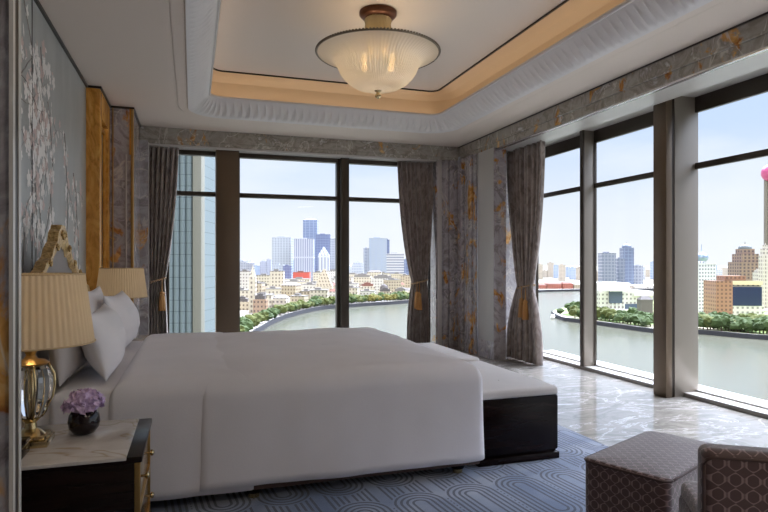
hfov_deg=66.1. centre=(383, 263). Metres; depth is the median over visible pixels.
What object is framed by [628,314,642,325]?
tree
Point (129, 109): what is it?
trim
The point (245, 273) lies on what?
building
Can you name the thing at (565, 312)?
ground
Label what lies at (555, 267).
high rise
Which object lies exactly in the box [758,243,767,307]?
skyscraper
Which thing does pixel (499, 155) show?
trim
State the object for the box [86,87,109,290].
wall panel
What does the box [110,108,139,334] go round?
wall
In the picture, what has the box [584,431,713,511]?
ottoman
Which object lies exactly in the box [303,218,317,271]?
skyscraper
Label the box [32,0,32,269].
trim
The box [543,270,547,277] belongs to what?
high rise
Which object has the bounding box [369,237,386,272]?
skyscraper
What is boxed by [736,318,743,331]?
tree
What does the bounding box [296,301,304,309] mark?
tree
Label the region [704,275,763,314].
office block
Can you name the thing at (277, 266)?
skyscraper
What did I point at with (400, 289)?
building
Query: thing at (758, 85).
window
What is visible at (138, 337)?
nightstand
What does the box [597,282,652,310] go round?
convention centre
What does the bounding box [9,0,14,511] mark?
trim
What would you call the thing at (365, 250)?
skyscraper
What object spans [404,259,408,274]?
skyscraper
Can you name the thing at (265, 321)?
promenade
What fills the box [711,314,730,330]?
tree
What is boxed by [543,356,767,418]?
trim
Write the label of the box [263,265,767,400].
river
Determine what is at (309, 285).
building
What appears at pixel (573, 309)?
tree
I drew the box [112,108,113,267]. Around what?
trim
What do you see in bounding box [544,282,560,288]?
warehouse
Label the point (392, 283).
building
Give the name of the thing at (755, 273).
skyscraper
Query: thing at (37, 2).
trim
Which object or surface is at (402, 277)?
building
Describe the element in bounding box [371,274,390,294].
building
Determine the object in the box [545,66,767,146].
trim
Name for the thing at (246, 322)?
tree
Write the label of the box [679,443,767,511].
armchair
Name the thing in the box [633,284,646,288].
warehouse
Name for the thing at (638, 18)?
trim
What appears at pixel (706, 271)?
skyscraper
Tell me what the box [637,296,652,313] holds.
building
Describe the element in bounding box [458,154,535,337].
wall
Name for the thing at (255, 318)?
tree
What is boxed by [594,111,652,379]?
window
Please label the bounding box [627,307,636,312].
tree
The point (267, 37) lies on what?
ceiling
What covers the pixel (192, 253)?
tower
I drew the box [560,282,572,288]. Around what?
warehouse
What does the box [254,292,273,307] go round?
building
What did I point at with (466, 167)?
trim
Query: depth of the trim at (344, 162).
7.99 m
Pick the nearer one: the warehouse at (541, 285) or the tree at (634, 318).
the tree at (634, 318)
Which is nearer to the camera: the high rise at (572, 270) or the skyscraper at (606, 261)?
the skyscraper at (606, 261)
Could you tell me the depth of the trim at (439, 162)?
8.26 m
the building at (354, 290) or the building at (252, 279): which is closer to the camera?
the building at (252, 279)
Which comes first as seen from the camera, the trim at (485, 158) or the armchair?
the armchair
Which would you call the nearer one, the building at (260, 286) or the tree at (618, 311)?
the tree at (618, 311)
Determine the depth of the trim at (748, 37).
4.95 m
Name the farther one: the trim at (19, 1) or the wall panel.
the wall panel
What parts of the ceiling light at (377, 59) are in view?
crystal stem, lamp shade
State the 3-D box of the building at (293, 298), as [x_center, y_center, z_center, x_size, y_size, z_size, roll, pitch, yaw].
[-109.259,47.338,759.050,20.817,19.323,16.814,0,0,14]
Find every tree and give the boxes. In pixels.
[240,318,252,329]
[245,313,261,326]
[258,311,268,323]
[263,310,273,320]
[268,309,278,317]
[274,304,287,314]
[284,302,294,312]
[292,302,299,310]
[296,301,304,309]
[302,301,309,308]
[318,297,329,305]
[349,296,355,302]
[368,294,376,300]
[557,308,564,313]
[567,301,579,310]
[568,305,579,317]
[597,306,610,319]
[600,307,616,320]
[613,313,623,322]
[617,310,627,313]
[622,313,632,323]
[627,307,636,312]
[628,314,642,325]
[636,311,648,315]
[639,317,651,326]
[644,315,652,326]
[698,318,706,329]
[703,315,713,329]
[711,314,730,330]
[724,318,733,330]
[729,322,741,331]
[735,317,751,330]
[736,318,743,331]
[740,320,754,332]
[746,313,767,317]
[751,317,766,333]
[762,318,767,327]
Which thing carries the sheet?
on the bed at (56, 256)
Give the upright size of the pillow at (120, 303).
0.419 m
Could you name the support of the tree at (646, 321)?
on the ground at (565, 312)
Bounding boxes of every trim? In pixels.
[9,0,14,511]
[15,0,17,511]
[18,0,20,511]
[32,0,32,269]
[34,0,87,86]
[87,85,100,88]
[100,86,110,106]
[110,106,133,108]
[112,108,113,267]
[125,154,126,267]
[129,109,130,154]
[131,109,133,302]
[134,108,140,127]
[140,126,458,160]
[140,140,149,334]
[148,142,148,334]
[149,143,443,162]
[185,0,712,132]
[211,0,624,113]
[213,0,568,91]
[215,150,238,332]
[340,158,348,327]
[427,161,443,345]
[437,160,441,345]
[444,160,456,348]
[457,154,476,354]
[458,12,767,147]
[459,14,767,158]
[477,153,477,354]
[478,147,493,341]
[494,147,505,359]
[496,45,767,149]
[503,50,767,153]
[543,350,767,413]
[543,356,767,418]
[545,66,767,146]
[580,130,583,366]
[584,130,593,366]
[653,99,671,397]
[672,99,673,396]
[674,96,697,396]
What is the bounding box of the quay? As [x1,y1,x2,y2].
[551,311,767,339]
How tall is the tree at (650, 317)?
10.675 m
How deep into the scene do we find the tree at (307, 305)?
729.68 m
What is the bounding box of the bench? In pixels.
[418,343,558,466]
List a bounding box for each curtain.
[149,146,178,334]
[397,161,432,342]
[506,140,544,365]
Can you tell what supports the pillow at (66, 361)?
on the sheet
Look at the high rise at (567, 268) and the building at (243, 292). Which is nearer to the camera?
the building at (243, 292)
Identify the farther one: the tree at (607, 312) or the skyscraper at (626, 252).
the skyscraper at (626, 252)
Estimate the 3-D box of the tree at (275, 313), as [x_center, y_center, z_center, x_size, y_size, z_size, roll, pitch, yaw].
[-115.019,51.816,605.987,14.287,10.368,9.949,0,0,7]
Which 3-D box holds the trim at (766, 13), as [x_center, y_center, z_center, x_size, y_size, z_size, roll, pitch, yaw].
[2.478,-1.644,3.962,0.008,0.012,9.200,0,0,-18]
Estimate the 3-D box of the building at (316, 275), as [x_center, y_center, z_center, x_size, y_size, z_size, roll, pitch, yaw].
[-138.776,35.774,1254.344,24.530,42.452,19.784,0,0,-13]
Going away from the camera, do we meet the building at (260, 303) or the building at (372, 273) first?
the building at (260, 303)
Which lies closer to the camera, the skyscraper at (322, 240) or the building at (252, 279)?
the building at (252, 279)
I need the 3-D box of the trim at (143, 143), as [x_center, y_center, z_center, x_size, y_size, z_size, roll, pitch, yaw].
[-2.948,-0.140,7.296,0.090,2.680,0.500,0,0,-18]
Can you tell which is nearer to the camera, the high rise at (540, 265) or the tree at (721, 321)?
the tree at (721, 321)
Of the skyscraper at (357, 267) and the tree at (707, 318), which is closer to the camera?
the tree at (707, 318)
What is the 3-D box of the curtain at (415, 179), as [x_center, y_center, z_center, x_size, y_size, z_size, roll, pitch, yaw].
[0.447,-0.121,8.263,0.530,2.623,0.184,0,0,-18]
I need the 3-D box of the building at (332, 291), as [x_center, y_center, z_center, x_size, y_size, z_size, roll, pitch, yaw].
[-70.913,46.735,875.438,19.339,20.530,15.472,0,0,9]
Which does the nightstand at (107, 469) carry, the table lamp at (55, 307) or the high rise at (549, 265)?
the table lamp at (55, 307)
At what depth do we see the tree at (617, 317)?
563.37 m
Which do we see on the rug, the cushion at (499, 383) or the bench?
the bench
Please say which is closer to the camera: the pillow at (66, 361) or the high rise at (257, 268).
the pillow at (66, 361)
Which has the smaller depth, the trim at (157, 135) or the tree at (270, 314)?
the trim at (157, 135)
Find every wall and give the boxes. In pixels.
[21,0,85,274]
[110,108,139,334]
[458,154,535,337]
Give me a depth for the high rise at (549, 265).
2487.54 m
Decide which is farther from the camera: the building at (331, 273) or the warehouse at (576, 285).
the warehouse at (576, 285)
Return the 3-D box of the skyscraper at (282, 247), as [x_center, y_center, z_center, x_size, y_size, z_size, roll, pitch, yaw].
[-330.085,-15.969,1924.475,61.986,145.939,49.749,0,0,0]
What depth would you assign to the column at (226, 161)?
7.45 m
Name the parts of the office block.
cornice, glass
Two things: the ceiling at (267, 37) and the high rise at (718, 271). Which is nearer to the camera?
the ceiling at (267, 37)
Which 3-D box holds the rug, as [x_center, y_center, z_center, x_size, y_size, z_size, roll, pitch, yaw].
[-0.080,1.194,2.945,3.490,0.012,5.250,0,0,-18]
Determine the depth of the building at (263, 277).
1100.08 m
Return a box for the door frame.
[0,0,8,511]
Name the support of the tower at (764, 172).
on the ground at (647, 280)
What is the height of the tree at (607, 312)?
13.639 m
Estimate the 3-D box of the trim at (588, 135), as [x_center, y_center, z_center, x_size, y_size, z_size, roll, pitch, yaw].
[2.342,-0.177,6.747,0.161,2.684,0.054,0,0,-18]
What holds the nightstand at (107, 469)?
on the rug
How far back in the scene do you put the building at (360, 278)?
1120.13 m
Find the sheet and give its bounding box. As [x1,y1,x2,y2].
[49,341,142,424]
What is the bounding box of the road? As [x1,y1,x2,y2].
[318,289,555,305]
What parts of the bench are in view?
panel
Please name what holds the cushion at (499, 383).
on the bench
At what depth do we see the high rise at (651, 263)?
2221.67 m
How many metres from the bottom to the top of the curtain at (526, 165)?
2.624 m
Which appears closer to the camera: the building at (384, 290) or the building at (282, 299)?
the building at (282, 299)
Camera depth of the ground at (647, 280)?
2038.22 m
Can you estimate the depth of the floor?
4.80 m
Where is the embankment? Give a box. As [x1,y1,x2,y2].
[252,289,652,330]
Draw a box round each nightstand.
[21,418,153,511]
[132,335,148,340]
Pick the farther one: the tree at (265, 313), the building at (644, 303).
the building at (644, 303)
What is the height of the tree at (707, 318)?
12.714 m
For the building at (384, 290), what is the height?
19.872 m
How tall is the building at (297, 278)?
30.684 m
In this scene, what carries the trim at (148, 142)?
attached to the wall at (121, 116)
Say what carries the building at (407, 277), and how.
on the ground at (647, 280)
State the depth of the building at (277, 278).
909.99 m
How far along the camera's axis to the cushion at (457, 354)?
4.86 m
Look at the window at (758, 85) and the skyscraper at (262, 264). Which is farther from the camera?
the skyscraper at (262, 264)
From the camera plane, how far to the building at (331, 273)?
1277.98 m
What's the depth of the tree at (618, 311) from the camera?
590.12 m
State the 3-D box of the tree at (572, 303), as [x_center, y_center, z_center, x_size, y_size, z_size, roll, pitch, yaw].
[211.345,48.924,654.337,16.597,16.152,14.937,0,0,23]
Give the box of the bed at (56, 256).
[21,225,479,501]
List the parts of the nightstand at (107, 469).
frame, gilt frame, drawer, drawer, knob, knob, knob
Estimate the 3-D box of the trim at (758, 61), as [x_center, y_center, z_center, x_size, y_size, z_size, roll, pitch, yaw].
[2.683,-1.446,4.028,0.363,0.018,9.200,0,0,-18]
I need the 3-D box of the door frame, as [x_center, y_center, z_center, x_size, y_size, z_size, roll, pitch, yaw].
[-0.942,-0.225,0.923,0.640,2.850,0.035,0,0,-18]
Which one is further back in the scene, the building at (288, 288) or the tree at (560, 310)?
the building at (288, 288)
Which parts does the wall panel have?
casing, panel, moulding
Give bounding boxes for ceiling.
[39,0,767,146]
[214,0,564,90]
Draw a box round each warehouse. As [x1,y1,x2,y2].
[539,283,545,288]
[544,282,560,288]
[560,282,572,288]
[573,282,579,288]
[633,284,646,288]
[645,284,652,288]
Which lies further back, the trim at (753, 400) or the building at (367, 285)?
the building at (367, 285)
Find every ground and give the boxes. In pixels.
[240,265,727,316]
[554,308,767,334]
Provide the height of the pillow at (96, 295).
0.426 m
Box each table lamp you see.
[21,273,95,448]
[96,268,147,298]
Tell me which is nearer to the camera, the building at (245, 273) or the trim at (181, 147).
the trim at (181, 147)
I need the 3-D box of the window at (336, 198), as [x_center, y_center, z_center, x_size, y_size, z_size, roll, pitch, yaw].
[-1.267,-0.158,7.875,1.365,2.644,0.100,0,0,-18]
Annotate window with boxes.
[166,150,215,332]
[239,153,339,331]
[349,159,429,337]
[536,136,579,361]
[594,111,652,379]
[695,73,767,408]
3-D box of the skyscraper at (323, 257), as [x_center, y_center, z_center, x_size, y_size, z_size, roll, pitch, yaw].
[-169.195,3.331,1662.306,30.763,107.339,24.610,0,0,0]
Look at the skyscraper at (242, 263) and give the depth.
1950.11 m
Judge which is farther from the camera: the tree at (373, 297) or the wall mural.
the tree at (373, 297)
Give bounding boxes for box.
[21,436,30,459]
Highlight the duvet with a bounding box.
[199,327,484,491]
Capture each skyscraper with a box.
[240,261,246,270]
[246,260,254,270]
[260,261,265,274]
[266,259,271,274]
[272,237,292,277]
[272,264,283,270]
[283,265,291,278]
[294,238,314,280]
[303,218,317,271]
[316,234,330,270]
[318,247,329,271]
[330,238,334,268]
[352,261,362,273]
[363,247,368,272]
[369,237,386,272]
[386,253,403,275]
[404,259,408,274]
[598,252,615,281]
[616,257,624,281]
[619,244,633,284]
[634,265,642,284]
[698,244,708,262]
[698,261,716,311]
[728,244,758,279]
[753,269,757,280]
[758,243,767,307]
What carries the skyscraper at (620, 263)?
on the ground at (647, 280)
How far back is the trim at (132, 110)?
6.20 m
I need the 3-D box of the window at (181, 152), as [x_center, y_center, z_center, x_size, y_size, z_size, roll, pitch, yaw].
[-2.425,-0.158,7.498,0.650,2.644,0.100,0,0,-18]
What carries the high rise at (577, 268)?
on the ground at (647, 280)
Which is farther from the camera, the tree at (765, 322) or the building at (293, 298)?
the building at (293, 298)
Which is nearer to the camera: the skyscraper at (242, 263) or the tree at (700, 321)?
the tree at (700, 321)
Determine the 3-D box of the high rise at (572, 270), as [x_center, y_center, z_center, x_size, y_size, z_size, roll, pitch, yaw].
[695.474,33.512,2174.725,21.869,46.976,12.800,0,0,0]
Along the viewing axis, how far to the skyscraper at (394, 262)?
1499.96 m
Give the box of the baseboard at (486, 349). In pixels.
[476,338,494,359]
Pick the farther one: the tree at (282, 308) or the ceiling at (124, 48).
the tree at (282, 308)
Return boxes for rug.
[150,425,607,511]
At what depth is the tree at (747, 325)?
484.71 m
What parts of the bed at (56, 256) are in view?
headboard, mattress, headboard frame, leg, leg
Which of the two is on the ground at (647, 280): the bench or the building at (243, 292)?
the building at (243, 292)
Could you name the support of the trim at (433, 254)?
attached to the wall at (511, 285)
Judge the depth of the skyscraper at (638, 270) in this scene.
1449.91 m
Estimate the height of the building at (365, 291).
18.049 m
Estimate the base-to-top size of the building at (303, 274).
38.990 m
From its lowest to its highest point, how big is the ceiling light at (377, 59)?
0.723 m
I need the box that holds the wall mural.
[21,0,82,272]
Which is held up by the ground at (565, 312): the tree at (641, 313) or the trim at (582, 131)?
the tree at (641, 313)
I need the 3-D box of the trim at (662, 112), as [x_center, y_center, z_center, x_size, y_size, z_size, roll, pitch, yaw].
[2.531,-0.160,5.359,0.070,2.719,0.155,0,0,-18]
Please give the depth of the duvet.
3.12 m
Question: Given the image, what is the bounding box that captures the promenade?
[249,300,402,330]
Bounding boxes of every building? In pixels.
[240,269,255,288]
[240,287,248,297]
[240,296,248,309]
[249,266,256,312]
[253,293,267,313]
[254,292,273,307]
[256,273,269,287]
[257,281,264,292]
[266,286,281,294]
[270,269,284,287]
[273,294,289,312]
[281,282,301,295]
[285,279,305,284]
[289,293,308,301]
[291,277,310,283]
[293,271,310,281]
[301,289,309,298]
[302,282,315,289]
[310,287,328,304]
[313,271,320,281]
[315,269,332,290]
[326,269,334,279]
[329,289,334,295]
[349,281,358,286]
[349,285,359,294]
[354,273,371,285]
[359,282,374,294]
[360,289,375,295]
[367,270,381,277]
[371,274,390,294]
[378,287,391,293]
[383,278,401,292]
[390,272,405,278]
[393,287,409,292]
[400,274,406,283]
[405,275,410,287]
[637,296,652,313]
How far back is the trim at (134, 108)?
6.58 m
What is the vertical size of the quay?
4.300 m
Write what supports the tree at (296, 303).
on the ground at (647, 280)
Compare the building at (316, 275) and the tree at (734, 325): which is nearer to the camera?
the tree at (734, 325)
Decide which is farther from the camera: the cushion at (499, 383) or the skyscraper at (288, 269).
the skyscraper at (288, 269)
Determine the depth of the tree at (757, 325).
480.82 m
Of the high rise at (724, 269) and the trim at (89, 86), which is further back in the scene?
the high rise at (724, 269)
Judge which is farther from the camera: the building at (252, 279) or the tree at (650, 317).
the building at (252, 279)
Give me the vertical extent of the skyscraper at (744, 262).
88.797 m
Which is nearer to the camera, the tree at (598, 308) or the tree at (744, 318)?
the tree at (744, 318)
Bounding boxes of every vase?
[60,388,105,435]
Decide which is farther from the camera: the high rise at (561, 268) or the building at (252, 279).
the high rise at (561, 268)
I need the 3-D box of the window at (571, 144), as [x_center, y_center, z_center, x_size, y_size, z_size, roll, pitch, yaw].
[2.218,-0.178,7.332,0.037,2.684,1.130,0,0,-18]
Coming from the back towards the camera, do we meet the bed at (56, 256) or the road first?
the road
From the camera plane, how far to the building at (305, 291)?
834.65 m
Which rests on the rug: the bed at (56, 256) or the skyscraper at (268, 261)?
the bed at (56, 256)
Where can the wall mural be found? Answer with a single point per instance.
(38, 108)
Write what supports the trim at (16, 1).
attached to the door frame
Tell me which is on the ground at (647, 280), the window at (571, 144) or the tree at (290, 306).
the tree at (290, 306)
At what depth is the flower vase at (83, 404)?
2.11 m
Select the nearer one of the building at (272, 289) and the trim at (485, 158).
the trim at (485, 158)
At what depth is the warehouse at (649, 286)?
1364.06 m
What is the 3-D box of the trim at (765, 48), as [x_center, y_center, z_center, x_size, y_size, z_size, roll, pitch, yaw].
[2.513,-1.429,3.973,0.035,0.023,9.200,0,0,-18]
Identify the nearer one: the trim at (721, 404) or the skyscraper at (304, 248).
the trim at (721, 404)
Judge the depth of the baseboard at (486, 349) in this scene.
7.53 m
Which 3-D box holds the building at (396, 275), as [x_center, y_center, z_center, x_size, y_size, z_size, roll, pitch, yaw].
[33.351,38.328,1390.331,30.448,37.344,24.518,0,0,19]
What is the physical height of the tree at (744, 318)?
12.230 m
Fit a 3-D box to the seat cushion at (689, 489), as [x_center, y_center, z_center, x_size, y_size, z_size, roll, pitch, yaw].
[1.240,0.767,1.802,0.540,0.052,0.407,0,0,15]
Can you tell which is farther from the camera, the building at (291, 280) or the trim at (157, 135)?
the building at (291, 280)
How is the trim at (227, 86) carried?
attached to the ceiling at (124, 48)
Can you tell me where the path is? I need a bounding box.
[553,311,762,334]
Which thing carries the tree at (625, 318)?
on the ground at (565, 312)
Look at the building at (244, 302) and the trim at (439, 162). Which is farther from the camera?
the building at (244, 302)
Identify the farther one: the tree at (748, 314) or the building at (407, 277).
the building at (407, 277)
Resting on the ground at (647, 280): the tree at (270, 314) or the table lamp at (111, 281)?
the tree at (270, 314)
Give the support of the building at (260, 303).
on the ground at (647, 280)
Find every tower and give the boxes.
[169,155,214,332]
[761,165,767,244]
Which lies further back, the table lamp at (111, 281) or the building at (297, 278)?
the building at (297, 278)
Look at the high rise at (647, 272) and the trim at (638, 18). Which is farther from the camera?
the high rise at (647, 272)
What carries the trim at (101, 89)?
attached to the wall at (121, 116)
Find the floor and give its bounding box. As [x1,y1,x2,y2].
[453,349,767,447]
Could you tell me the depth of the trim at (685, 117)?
5.34 m
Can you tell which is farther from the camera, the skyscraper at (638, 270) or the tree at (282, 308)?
the skyscraper at (638, 270)
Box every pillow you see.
[48,346,86,386]
[81,303,125,380]
[88,286,103,312]
[102,291,139,346]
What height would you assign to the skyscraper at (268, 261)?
80.430 m
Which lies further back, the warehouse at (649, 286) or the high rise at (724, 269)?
the high rise at (724, 269)
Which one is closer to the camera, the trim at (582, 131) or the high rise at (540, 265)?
the trim at (582, 131)
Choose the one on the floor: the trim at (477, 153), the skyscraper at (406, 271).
the trim at (477, 153)
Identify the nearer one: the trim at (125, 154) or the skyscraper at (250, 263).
the trim at (125, 154)
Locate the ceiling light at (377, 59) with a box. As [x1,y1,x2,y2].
[315,4,440,98]
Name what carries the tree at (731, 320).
on the ground at (565, 312)
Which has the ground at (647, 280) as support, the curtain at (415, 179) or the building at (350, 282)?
the building at (350, 282)
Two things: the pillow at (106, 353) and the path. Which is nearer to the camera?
the pillow at (106, 353)
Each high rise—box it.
[255,265,259,274]
[539,264,542,278]
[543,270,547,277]
[547,262,553,277]
[553,265,557,277]
[558,264,565,280]
[566,267,568,276]
[569,267,575,279]
[576,267,579,279]
[645,269,649,276]
[650,261,652,278]
[716,269,721,274]
[721,267,727,274]
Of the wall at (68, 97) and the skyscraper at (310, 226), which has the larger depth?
the skyscraper at (310, 226)
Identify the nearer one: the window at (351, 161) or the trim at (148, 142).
the trim at (148, 142)
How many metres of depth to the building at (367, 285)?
964.90 m
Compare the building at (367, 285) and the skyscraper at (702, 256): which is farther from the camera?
the skyscraper at (702, 256)
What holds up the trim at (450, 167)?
on the floor
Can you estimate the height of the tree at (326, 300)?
12.385 m
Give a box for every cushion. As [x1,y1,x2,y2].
[418,343,478,360]
[466,361,557,399]
[681,481,697,511]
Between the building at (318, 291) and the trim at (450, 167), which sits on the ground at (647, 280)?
the building at (318, 291)
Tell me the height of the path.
0.800 m
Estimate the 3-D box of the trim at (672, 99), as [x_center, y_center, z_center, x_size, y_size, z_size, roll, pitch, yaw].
[2.578,-0.160,5.374,0.030,2.719,0.139,0,0,-18]
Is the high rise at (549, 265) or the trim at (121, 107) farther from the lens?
the high rise at (549, 265)
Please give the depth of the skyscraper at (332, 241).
1950.11 m
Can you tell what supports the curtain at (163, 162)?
hanging from the trim at (181, 147)
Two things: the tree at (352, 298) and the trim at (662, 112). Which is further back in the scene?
the tree at (352, 298)

